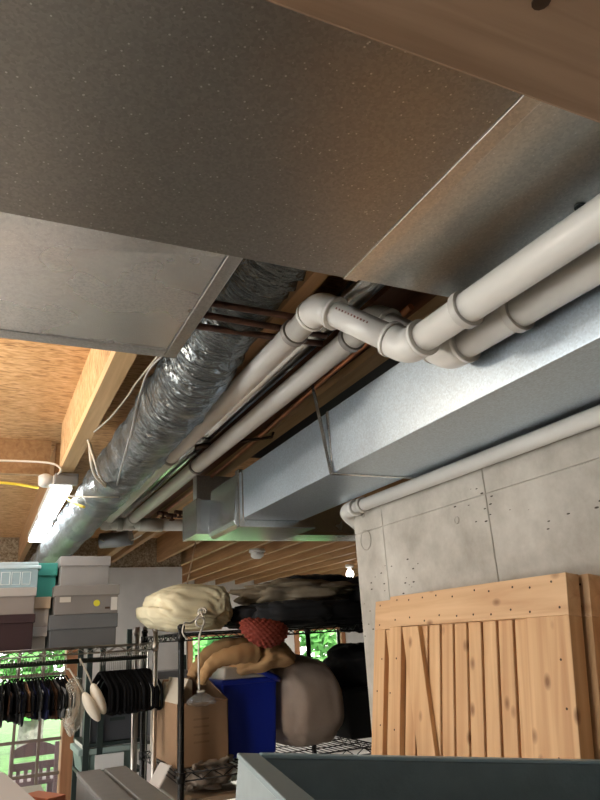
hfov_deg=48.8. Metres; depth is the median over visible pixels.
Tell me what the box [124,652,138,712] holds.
hanger
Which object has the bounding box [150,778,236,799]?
wooden board
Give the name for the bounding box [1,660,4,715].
wire hanger
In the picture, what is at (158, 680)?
hanger
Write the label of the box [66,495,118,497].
cable
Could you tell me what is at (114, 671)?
hanger
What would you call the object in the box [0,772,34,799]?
carton
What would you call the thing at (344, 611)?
duvet
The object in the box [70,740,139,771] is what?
storage bin
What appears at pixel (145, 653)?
hanger
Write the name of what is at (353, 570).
ceiling
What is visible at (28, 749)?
porch chair
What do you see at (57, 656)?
wire hanger
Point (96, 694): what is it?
hanger
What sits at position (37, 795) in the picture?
carton
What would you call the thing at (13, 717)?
folded garment
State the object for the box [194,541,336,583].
joist
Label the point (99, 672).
hanger
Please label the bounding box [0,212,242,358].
duct
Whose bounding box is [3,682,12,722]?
folded garment
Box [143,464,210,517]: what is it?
copper pipe
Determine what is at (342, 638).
window
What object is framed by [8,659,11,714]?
wire hanger
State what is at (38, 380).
ceiling
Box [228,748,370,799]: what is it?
floor
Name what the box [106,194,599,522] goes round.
vent pipe
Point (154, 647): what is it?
wire shelf
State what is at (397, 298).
board
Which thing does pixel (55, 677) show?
wire hanger
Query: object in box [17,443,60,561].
joist
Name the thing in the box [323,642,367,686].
bag
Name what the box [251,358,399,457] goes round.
board
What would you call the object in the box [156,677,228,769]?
cardboard box
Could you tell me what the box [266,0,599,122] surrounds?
wood beam
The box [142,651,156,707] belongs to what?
hanger
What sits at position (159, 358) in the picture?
cable
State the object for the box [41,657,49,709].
wire hanger
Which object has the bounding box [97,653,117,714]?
hanger
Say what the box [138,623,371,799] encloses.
storage rack
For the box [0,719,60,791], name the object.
lawn
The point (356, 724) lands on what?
bin
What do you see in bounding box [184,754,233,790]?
crumpled bag
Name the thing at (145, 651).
hanger
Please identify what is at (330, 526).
duct
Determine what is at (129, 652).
hanger
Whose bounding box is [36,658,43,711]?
wire hanger
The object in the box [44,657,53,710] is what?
wire hanger
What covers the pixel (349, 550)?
joist
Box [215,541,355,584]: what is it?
joist
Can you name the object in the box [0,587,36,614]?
shoe box
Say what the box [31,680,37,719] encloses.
folded garment
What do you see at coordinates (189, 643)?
window
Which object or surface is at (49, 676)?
wire hanger
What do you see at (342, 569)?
ceiling
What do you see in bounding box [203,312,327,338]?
pipe
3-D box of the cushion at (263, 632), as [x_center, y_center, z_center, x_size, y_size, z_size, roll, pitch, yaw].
[-0.166,1.086,3.092,0.246,0.141,0.115,6,-22,-24]
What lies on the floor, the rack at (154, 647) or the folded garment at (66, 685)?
the rack at (154, 647)
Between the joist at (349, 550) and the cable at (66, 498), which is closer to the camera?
the cable at (66, 498)
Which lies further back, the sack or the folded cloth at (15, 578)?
the sack
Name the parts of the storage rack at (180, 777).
post, post, post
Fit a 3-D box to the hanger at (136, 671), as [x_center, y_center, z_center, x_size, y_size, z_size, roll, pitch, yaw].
[-0.827,1.396,3.290,0.015,0.277,0.399,8,-22,-29]
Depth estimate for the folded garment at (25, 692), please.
2.94 m
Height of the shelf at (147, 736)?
1.500 m
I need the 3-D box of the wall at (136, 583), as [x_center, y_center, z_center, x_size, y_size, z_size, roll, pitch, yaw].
[-3.449,2.393,5.233,5.100,2.595,0.120,6,-22,-24]
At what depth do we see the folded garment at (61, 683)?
3.04 m
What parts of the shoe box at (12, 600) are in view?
box lid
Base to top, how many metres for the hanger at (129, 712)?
0.276 m
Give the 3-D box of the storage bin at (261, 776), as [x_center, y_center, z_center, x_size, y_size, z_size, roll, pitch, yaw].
[0.382,0.554,0.723,0.842,0.292,0.638,2,-20,-14]
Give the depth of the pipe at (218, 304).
1.57 m
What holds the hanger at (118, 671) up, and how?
hanging from the rack at (154, 647)
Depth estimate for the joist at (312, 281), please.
1.60 m
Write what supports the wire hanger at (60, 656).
hanging from the rack at (154, 647)
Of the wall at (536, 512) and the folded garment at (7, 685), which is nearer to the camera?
the wall at (536, 512)
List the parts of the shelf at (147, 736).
shelf, post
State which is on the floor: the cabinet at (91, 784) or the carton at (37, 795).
the cabinet at (91, 784)
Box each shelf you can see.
[0,642,158,659]
[138,655,196,780]
[138,737,371,783]
[141,623,362,642]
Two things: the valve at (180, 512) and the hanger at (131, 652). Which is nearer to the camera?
the hanger at (131, 652)
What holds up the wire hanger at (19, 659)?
hanging from the rack at (154, 647)
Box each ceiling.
[0,275,346,537]
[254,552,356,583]
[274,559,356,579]
[317,564,357,574]
[333,569,357,575]
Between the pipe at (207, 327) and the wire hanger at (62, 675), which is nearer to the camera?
the pipe at (207, 327)
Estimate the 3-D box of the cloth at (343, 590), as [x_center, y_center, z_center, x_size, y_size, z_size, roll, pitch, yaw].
[0.153,1.059,3.665,0.355,0.079,0.349,6,-22,-24]
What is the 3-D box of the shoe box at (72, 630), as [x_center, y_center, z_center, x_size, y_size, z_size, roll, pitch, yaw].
[-1.090,1.141,3.270,0.312,0.145,0.320,6,-22,-24]
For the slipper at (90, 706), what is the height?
0.237 m
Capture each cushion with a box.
[239,617,288,647]
[272,654,343,746]
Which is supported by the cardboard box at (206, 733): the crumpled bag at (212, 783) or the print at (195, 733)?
the print at (195, 733)
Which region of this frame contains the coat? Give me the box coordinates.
[187,635,295,685]
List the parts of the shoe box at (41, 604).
box lid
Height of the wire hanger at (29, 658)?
0.232 m
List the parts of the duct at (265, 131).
panel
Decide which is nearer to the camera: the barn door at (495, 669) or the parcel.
the barn door at (495, 669)
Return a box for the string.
[187,541,195,583]
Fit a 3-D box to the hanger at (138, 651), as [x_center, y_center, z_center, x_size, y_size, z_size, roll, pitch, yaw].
[-0.807,1.399,3.308,0.015,0.272,0.398,10,-24,-33]
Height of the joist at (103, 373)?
0.235 m
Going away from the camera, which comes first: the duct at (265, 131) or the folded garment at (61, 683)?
the duct at (265, 131)
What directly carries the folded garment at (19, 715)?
hanging from the wire hanger at (17, 659)
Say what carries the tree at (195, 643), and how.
on the lawn
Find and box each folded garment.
[0,684,4,727]
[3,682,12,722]
[3,682,18,723]
[7,685,11,715]
[13,682,20,724]
[20,682,26,726]
[24,681,30,716]
[26,681,36,718]
[28,681,34,717]
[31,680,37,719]
[37,680,43,720]
[40,680,49,719]
[44,679,52,716]
[47,679,57,719]
[53,679,65,717]
[55,679,61,719]
[59,678,66,717]
[61,679,73,717]
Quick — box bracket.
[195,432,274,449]
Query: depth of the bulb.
7.78 m
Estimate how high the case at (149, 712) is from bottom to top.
0.200 m
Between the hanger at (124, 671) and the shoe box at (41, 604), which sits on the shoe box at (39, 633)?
the shoe box at (41, 604)
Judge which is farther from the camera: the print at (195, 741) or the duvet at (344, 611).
the duvet at (344, 611)
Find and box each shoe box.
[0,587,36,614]
[0,614,35,650]
[21,563,57,596]
[32,627,46,648]
[33,597,50,626]
[44,613,117,648]
[48,584,119,615]
[55,556,110,585]
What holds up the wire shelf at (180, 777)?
attached to the storage rack at (180, 777)
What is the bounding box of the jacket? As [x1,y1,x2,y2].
[252,599,332,625]
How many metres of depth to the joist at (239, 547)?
6.42 m
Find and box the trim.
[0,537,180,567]
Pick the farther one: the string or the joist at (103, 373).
the string
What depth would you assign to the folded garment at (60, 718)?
3.01 m
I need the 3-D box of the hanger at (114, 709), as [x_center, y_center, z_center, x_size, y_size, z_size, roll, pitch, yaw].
[-0.967,1.389,3.246,0.015,0.277,0.399,9,-23,-32]
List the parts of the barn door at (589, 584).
rail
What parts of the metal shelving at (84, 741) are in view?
post, post, post, shelf, shelf, dark drawer, drawer handle, post, post, post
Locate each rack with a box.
[0,629,158,777]
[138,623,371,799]
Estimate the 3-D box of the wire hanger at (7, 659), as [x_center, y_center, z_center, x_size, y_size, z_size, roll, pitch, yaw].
[-1.365,1.325,3.064,0.006,0.232,0.339,10,-24,-33]
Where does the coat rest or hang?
on the cooler
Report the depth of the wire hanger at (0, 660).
2.92 m
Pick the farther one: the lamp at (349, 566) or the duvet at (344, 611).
the lamp at (349, 566)
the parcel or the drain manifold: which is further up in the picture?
the drain manifold
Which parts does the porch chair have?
post, rail, rail, seat, leg, post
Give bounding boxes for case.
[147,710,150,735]
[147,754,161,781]
[149,669,187,688]
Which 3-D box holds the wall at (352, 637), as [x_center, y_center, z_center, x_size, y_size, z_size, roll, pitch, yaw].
[-0.175,3.797,9.730,5.000,2.595,0.120,6,-22,-24]
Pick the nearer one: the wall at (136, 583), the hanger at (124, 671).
the hanger at (124, 671)
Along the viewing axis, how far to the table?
2.68 m
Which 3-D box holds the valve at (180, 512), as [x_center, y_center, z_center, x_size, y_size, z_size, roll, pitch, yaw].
[-0.709,0.675,3.923,0.063,0.046,0.040,15,-26,-41]
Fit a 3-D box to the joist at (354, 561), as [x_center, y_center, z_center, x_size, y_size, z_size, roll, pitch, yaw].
[1.108,1.472,6.942,0.038,0.235,7.200,6,-22,-24]
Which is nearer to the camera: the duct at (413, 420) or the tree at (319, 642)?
the duct at (413, 420)
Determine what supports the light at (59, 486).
attached to the joist at (24, 544)
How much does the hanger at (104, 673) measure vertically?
0.276 m
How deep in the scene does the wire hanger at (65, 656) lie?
3.09 m
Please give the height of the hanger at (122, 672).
0.276 m
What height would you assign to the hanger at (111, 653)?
0.276 m
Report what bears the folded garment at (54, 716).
hanging from the wire hanger at (49, 676)
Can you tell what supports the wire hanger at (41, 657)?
hanging from the rack at (154, 647)
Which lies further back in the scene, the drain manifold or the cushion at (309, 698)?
the drain manifold
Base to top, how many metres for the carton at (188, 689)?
0.340 m
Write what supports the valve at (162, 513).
attached to the copper pipe at (409, 307)
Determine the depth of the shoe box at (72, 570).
3.24 m
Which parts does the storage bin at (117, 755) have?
lid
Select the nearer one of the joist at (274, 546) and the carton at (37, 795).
the carton at (37, 795)
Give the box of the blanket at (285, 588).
[228,578,357,604]
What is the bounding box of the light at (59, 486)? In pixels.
[28,473,78,541]
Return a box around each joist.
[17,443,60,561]
[59,349,137,472]
[97,295,448,556]
[111,517,170,562]
[157,531,201,561]
[181,479,410,575]
[181,541,238,565]
[182,541,304,583]
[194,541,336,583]
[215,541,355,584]
[233,271,328,377]
[235,545,355,583]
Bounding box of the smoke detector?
[249,548,264,558]
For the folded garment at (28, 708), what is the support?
hanging from the wire hanger at (24, 678)
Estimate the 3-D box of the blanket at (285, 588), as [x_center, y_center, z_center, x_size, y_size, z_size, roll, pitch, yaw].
[-0.035,1.071,3.638,0.725,0.179,0.475,6,-22,-24]
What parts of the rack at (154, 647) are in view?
hanging rod, post, post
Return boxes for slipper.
[66,668,100,721]
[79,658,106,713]
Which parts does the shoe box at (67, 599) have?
box lid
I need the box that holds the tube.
[119,280,385,517]
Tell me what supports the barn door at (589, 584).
in the wall at (536, 512)
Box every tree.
[0,650,64,748]
[193,637,209,661]
[197,631,304,645]
[300,629,336,661]
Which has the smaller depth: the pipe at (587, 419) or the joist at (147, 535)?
the pipe at (587, 419)
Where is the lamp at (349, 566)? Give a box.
[345,564,353,569]
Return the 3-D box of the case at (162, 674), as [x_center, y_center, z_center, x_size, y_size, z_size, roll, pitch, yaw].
[-1.115,2.333,5.486,0.300,0.170,0.303,6,-22,-24]
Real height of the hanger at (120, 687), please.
0.272 m
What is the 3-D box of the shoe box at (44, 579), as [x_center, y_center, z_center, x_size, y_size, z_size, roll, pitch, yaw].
[-1.325,0.920,3.334,0.163,0.162,0.280,6,-22,-24]
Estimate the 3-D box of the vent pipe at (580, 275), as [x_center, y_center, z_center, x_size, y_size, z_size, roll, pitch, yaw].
[-0.112,0.094,2.209,0.128,0.294,4.102,6,-22,-26]
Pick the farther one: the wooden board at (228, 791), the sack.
the sack
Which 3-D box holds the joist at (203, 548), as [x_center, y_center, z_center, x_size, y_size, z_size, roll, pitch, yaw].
[-0.814,1.277,6.068,0.038,0.235,7.200,6,-22,-24]
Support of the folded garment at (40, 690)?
hanging from the wire hanger at (37, 677)
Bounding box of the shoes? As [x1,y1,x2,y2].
[65,685,80,724]
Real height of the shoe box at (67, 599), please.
0.133 m
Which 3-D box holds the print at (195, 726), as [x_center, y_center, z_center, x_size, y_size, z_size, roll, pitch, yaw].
[-0.442,1.464,2.969,0.072,0.008,0.001,6,-22,-24]
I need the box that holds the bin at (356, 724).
[336,686,371,739]
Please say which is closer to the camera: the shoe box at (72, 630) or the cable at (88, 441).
the cable at (88, 441)
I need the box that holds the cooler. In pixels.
[209,666,280,757]
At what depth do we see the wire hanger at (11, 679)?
3.00 m
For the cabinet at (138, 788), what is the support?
on the floor
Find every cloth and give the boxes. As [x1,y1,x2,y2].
[0,575,27,587]
[321,585,354,595]
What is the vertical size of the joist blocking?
0.175 m
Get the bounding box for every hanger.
[0,660,1,714]
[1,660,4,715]
[3,659,12,714]
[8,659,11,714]
[10,659,19,713]
[14,659,21,713]
[15,659,23,713]
[20,658,25,711]
[21,658,33,712]
[25,658,34,711]
[28,658,38,712]
[33,657,39,711]
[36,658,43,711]
[37,657,48,710]
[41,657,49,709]
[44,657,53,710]
[46,657,59,709]
[49,656,65,708]
[54,656,62,709]
[58,656,67,709]
[59,656,72,707]
[60,656,75,708]
[88,654,110,714]
[90,653,113,713]
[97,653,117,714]
[97,653,119,712]
[97,653,122,714]
[99,653,123,714]
[101,653,126,711]
[103,652,126,713]
[103,653,115,715]
[104,652,129,711]
[105,652,133,711]
[107,652,132,713]
[107,652,136,711]
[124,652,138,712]
[127,652,140,711]
[129,652,141,711]
[131,652,146,710]
[133,651,145,709]
[133,651,162,709]
[135,651,147,711]
[137,651,150,710]
[138,651,152,710]
[140,651,154,707]
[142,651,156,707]
[142,651,159,710]
[144,653,157,708]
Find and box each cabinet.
[76,769,133,799]
[104,766,171,799]
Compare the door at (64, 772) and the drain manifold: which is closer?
the drain manifold
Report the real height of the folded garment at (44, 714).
0.168 m
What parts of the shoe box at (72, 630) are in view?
box lid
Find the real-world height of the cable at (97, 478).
0.150 m
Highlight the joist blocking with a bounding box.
[0,438,51,475]
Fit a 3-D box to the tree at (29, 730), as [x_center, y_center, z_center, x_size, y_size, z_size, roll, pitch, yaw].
[-4.742,3.680,12.063,2.593,5.012,2.014,6,-22,-24]
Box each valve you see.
[157,511,167,518]
[166,513,176,520]
[174,510,182,517]
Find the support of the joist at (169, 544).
attached to the ceiling at (38, 380)
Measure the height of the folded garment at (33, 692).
0.154 m
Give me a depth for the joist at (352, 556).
8.21 m
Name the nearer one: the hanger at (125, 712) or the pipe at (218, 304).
the pipe at (218, 304)
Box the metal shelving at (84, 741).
[71,627,147,799]
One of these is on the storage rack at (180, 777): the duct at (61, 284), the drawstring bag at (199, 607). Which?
the drawstring bag at (199, 607)
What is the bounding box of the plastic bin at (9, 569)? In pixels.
[0,562,40,584]
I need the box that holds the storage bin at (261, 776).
[236,753,599,799]
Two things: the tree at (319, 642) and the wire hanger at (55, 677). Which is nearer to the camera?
the wire hanger at (55, 677)
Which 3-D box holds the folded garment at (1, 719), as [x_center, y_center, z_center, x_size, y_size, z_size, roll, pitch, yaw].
[-1.371,1.393,3.034,0.016,0.180,0.284,6,-22,-25]
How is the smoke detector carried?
attached to the joist at (239, 547)
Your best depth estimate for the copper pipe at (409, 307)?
2.29 m
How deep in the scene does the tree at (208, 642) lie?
12.96 m
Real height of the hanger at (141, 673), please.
0.272 m
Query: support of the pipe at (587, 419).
attached to the wall at (536, 512)
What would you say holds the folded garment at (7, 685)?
hanging from the wire hanger at (9, 680)
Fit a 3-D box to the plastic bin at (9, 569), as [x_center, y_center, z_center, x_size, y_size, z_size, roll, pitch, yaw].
[-1.433,0.863,3.208,0.307,0.118,0.320,6,-22,-24]
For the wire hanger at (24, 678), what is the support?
hanging from the rack at (154, 647)
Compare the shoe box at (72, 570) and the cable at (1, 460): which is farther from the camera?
the shoe box at (72, 570)
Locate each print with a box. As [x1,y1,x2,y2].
[194,717,208,720]
[194,725,208,727]
[194,732,208,735]
[194,740,209,743]
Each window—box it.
[187,633,242,677]
[294,627,345,653]
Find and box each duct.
[0,0,599,296]
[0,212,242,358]
[28,258,306,562]
[98,530,133,547]
[183,475,355,541]
[209,285,599,539]
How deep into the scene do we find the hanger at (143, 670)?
3.15 m
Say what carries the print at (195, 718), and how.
on the cardboard box at (206, 733)
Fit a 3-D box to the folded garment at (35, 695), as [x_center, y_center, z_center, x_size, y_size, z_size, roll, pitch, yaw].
[-1.261,1.396,3.087,0.016,0.161,0.269,9,-23,-32]
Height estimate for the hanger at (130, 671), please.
0.272 m
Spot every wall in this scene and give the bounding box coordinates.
[80,567,181,774]
[183,580,371,753]
[354,426,599,729]
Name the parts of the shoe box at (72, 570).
box lid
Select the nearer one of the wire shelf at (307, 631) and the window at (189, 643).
the wire shelf at (307, 631)
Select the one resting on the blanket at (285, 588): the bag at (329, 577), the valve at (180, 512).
the bag at (329, 577)
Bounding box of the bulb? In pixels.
[345,564,353,576]
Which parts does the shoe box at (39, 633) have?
box lid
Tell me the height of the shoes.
0.263 m
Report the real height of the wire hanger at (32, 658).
0.232 m
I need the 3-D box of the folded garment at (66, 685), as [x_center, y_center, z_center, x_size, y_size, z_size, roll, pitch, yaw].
[-1.135,1.411,3.143,0.014,0.166,0.328,11,-24,-35]
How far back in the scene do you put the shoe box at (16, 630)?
3.02 m
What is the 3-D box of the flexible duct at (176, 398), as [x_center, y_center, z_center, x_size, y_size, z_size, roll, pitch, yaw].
[-1.140,0.523,3.542,0.260,0.438,5.308,6,-22,-26]
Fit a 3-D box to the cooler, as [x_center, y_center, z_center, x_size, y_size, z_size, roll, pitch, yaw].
[-0.291,1.529,3.285,0.309,0.392,0.399,6,-22,-24]
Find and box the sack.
[339,576,362,632]
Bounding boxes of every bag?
[136,584,232,689]
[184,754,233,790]
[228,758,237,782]
[278,574,352,581]
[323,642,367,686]
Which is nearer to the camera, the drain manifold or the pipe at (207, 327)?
the pipe at (207, 327)
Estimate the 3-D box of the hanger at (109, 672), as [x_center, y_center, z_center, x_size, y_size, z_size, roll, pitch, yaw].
[-0.944,1.384,3.244,0.015,0.272,0.398,8,-24,-30]
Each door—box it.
[0,649,77,799]
[371,574,599,758]
[387,572,593,758]
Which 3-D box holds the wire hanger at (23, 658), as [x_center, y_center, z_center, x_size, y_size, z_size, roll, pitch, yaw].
[-1.302,1.331,3.093,0.006,0.232,0.339,7,-22,-28]
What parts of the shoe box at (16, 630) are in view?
box lid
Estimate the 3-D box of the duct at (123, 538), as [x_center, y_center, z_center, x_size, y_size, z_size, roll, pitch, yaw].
[-1.231,0.801,4.454,0.214,0.374,0.105,-5,-20,3]
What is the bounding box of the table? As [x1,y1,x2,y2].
[21,784,43,792]
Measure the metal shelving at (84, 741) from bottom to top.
1.720 m
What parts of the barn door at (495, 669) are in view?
rail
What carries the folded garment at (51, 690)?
hanging from the wire hanger at (47, 657)
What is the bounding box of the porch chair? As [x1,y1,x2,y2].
[8,741,59,792]
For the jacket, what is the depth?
3.27 m
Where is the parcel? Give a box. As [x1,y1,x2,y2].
[149,762,185,799]
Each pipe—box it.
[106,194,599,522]
[129,243,599,522]
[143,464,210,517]
[155,304,413,517]
[195,323,322,346]
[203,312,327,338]
[210,300,294,319]
[340,405,599,529]
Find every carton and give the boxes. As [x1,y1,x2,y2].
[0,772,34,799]
[28,791,65,799]
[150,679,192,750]
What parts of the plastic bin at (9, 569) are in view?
bin lid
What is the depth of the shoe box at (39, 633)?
3.12 m
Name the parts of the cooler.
lid, handle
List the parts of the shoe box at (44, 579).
box lid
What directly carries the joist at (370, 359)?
attached to the ceiling at (38, 380)
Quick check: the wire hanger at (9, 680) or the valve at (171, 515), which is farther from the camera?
the valve at (171, 515)
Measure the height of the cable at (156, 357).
0.007 m
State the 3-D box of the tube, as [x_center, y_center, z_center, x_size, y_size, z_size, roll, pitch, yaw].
[-0.441,0.182,2.833,0.078,0.079,3.310,6,-22,-25]
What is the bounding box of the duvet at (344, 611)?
[223,599,361,629]
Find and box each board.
[110,285,436,532]
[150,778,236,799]
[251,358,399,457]
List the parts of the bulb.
bulb glass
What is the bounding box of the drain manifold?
[100,512,182,531]
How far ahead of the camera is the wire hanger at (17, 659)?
3.00 m
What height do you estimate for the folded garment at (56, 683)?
0.165 m
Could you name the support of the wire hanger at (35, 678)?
hanging from the rack at (154, 647)
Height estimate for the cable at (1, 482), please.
0.029 m
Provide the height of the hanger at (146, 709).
0.272 m
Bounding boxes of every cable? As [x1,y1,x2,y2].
[0,459,61,474]
[0,481,38,488]
[64,497,84,507]
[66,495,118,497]
[87,439,106,484]
[88,444,105,487]
[93,356,157,432]
[116,357,161,485]
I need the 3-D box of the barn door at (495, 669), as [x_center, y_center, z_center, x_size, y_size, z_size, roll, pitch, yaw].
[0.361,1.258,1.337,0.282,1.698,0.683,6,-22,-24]

